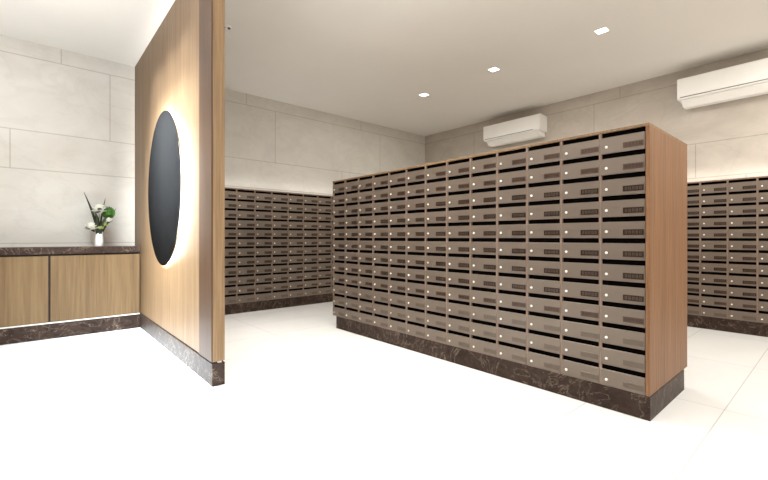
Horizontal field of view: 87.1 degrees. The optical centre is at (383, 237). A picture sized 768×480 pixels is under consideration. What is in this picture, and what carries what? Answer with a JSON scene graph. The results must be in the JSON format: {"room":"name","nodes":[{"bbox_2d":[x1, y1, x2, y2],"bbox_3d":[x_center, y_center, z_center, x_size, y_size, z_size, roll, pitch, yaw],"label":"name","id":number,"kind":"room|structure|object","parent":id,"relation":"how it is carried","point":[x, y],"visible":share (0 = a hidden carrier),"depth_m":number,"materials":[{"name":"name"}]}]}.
{"room":"mail room","nodes":[
{"label":"mail room","id":0,"kind":"room"},
{"bbox_2d":[135,0,224,386],"bbox_3d":[-2.509,-0.625,4.678,0.110,3.751,3.382,0,0,-41],"label":"wall","id":1,"kind":"structure","parent":0,"point":[180,72],"depth_m":3.88,"materials":[{"name":"brown wood"}]},
{"bbox_2d":[148,110,181,265],"bbox_3d":[-2.483,-0.549,4.554,0.033,1.732,1.459,0,0,-41],"label":"mirror","id":2,"kind":"object","parent":1,"relation":"attached to","point":[165,170],"visible":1,"depth_m":4.46,"materials":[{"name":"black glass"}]},
{"bbox_2d":[0,35,424,246],"bbox_3d":[-2.681,-0.627,6.910,10.055,3.754,0.200,0,0,-41],"label":"wall","id":3,"kind":"structure","parent":0,"point":[67,118],"depth_m":5.65,"materials":[{"name":"stone"}]},
{"bbox_2d":[0,302,767,479],"bbox_3d":[0.499,1.300,3.270,10.055,0.100,9.868,0,0,-41],"label":"floor","id":4,"kind":"structure","parent":0,"point":[302,396],"depth_m":2.80,"materials":[{"name":"white tile"}]},
{"bbox_2d":[0,252,139,344],"bbox_3d":[-4.627,0.730,4.793,2.930,1.040,0.420,0,0,-41],"label":"base cabinet","id":5,"kind":"object","parent":4,"relation":"on","point":[43,296],"visible":1,"depth_m":5.08,"materials":[{"name":"brown wood"}]},
{"bbox_2d":[0,246,139,254],"bbox_3d":[-4.635,0.165,4.786,2.950,0.086,0.420,0,0,-41],"label":"countertop","id":6,"kind":"structure","parent":5,"relation":"on","point":[68,249],"depth_m":5.08,"materials":[{"name":"brown stone"}]},
{"bbox_2d":[94,232,103,245],"bbox_3d":[-3.855,0.021,5.462,0.104,0.200,0.104,0,0,-41],"label":"vase","id":7,"kind":"object","parent":6,"relation":"on","point":[98,241],"visible":0.77,"depth_m":5.42,"materials":[{"name":"white ceramic"}]},
{"bbox_2d":[84,193,94,222],"bbox_3d":[-3.918,-0.286,5.405,0.164,0.636,0.012,0,0,-41],"label":"blade leaf","id":8,"kind":"object","parent":7,"relation":"in","point":[90,207],"visible":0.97,"depth_m":5.40,"materials":[{"name":"plant"}]},
{"bbox_2d":[85,222,96,231],"bbox_3d":[-3.902,-0.071,5.382,0.165,0.263,0.156,0,0,-41],"label":"flower","id":9,"kind":"object","parent":7,"relation":"in","point":[90,226],"visible":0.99,"depth_m":5.35,"materials":[{"name":"white plant"}]},
{"bbox_2d":[95,213,99,233],"bbox_3d":[-3.844,-0.148,5.418,0.062,0.361,0.070,0,0,-41],"label":"broad leaf","id":10,"kind":"object","parent":7,"relation":"in","point":[97,222],"visible":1,"depth_m":5.40,"materials":[{"name":"green plant"}]},
{"bbox_2d":[92,204,106,218],"bbox_3d":[-3.844,-0.195,5.452,0.196,0.513,0.184,0,0,-41],"label":"flower","id":11,"kind":"object","parent":7,"relation":"in","point":[99,208],"visible":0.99,"depth_m":5.42,"materials":[{"name":"white plant"}]},
{"bbox_2d":[98,216,106,233],"bbox_3d":[-3.801,-0.134,5.445,0.108,0.334,0.039,0,0,-10],"label":"broad leaf","id":12,"kind":"object","parent":7,"relation":"in","point":[105,218],"visible":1,"depth_m":5.44,"materials":[{"name":"green plant"}]},
{"bbox_2d":[101,206,114,220],"bbox_3d":[-3.776,-0.182,5.531,0.167,0.486,0.170,0,0,-5],"label":"bloom","id":13,"kind":"object","parent":7,"relation":"in","point":[109,211],"visible":0.91,"depth_m":5.50,"materials":[{"name":"green plant"}]},
{"bbox_2d":[225,187,332,314],"bbox_3d":[-1.806,0.223,7.339,2.520,2.055,0.297,0,0,-41],"label":"mailboxes","id":14,"kind":"object","parent":4,"relation":"on","point":[279,245],"visible":0.86,"depth_m":7.08,"materials":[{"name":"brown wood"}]},
{"bbox_2d":[333,122,686,420],"bbox_3d":[0.912,0.234,4.506,0.995,2.032,3.839,0,0,-41],"label":"mailboxes","id":15,"kind":"object","parent":4,"relation":"on","point":[559,266],"visible":1,"depth_m":3.34,"materials":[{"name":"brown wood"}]},
{"bbox_2d":[687,176,767,336],"bbox_3d":[4.697,0.239,5.475,0.424,2.021,1.799,0,0,-41],"label":"mailboxes","id":16,"kind":"object","parent":4,"relation":"on","point":[727,219],"visible":0.69,"depth_m":5.34,"materials":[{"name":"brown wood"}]},
{"bbox_2d":[0,0,767,135],"bbox_3d":[0.499,-2.554,3.270,10.055,0.100,9.868,0,0,-41],"label":"ceiling","id":17,"kind":"structure","parent":0,"point":[369,61],"depth_m":5.24,"materials":[{"name":"paint"}]},
{"bbox_2d":[225,24,231,29],"bbox_3d":[-1.871,-2.491,4.795,0.116,0.026,0.116,0,0,-41],"label":"ceiling sensor","id":18,"kind":"object","parent":17,"relation":"attached to","point":[227,27],"visible":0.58,"depth_m":4.79,"materials":[{"name":"white plastic"}]},
{"bbox_2d":[487,66,500,71],"bbox_3d":[1.634,-2.500,6.010,0.144,0.008,0.144,0,0,-41],"label":"recessed light","id":19,"kind":"object","parent":17,"relation":"in","point":[493,69],"visible":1,"depth_m":6.01,"materials":[{"name":"white plastic"}]},
{"bbox_2d":[593,26,609,34],"bbox_3d":[2.633,-2.500,4.883,0.144,0.008,0.144,0,0,-41],"label":"recessed light","id":20,"kind":"object","parent":17,"relation":"in","point":[604,29],"visible":1,"depth_m":4.88,"materials":[{"name":"white plastic"}]},
{"bbox_2d":[425,49,767,181],"bbox_3d":[4.276,-0.627,6.436,0.200,3.754,9.668,0,0,-41],"label":"wall","id":21,"kind":"structure","parent":0,"point":[725,140],"depth_m":6.16,"materials":[{"name":"stone"}]},
{"bbox_2d":[483,113,546,146],"bbox_3d":[2.574,-2.094,8.008,0.293,0.407,1.235,0,0,-41],"label":"air conditioner","id":22,"kind":"object","parent":21,"relation":"attached to","point":[531,127],"visible":1,"depth_m":7.85,"materials":[{"name":"white plastic"}]},
{"bbox_2d":[677,58,767,109],"bbox_3d":[4.768,-2.094,5.496,0.293,0.407,1.235,0,0,-41],"label":"air conditioner","id":23,"kind":"object","parent":21,"relation":"attached to","point":[750,79],"visible":1,"depth_m":5.49,"materials":[{"name":"white plastic"}]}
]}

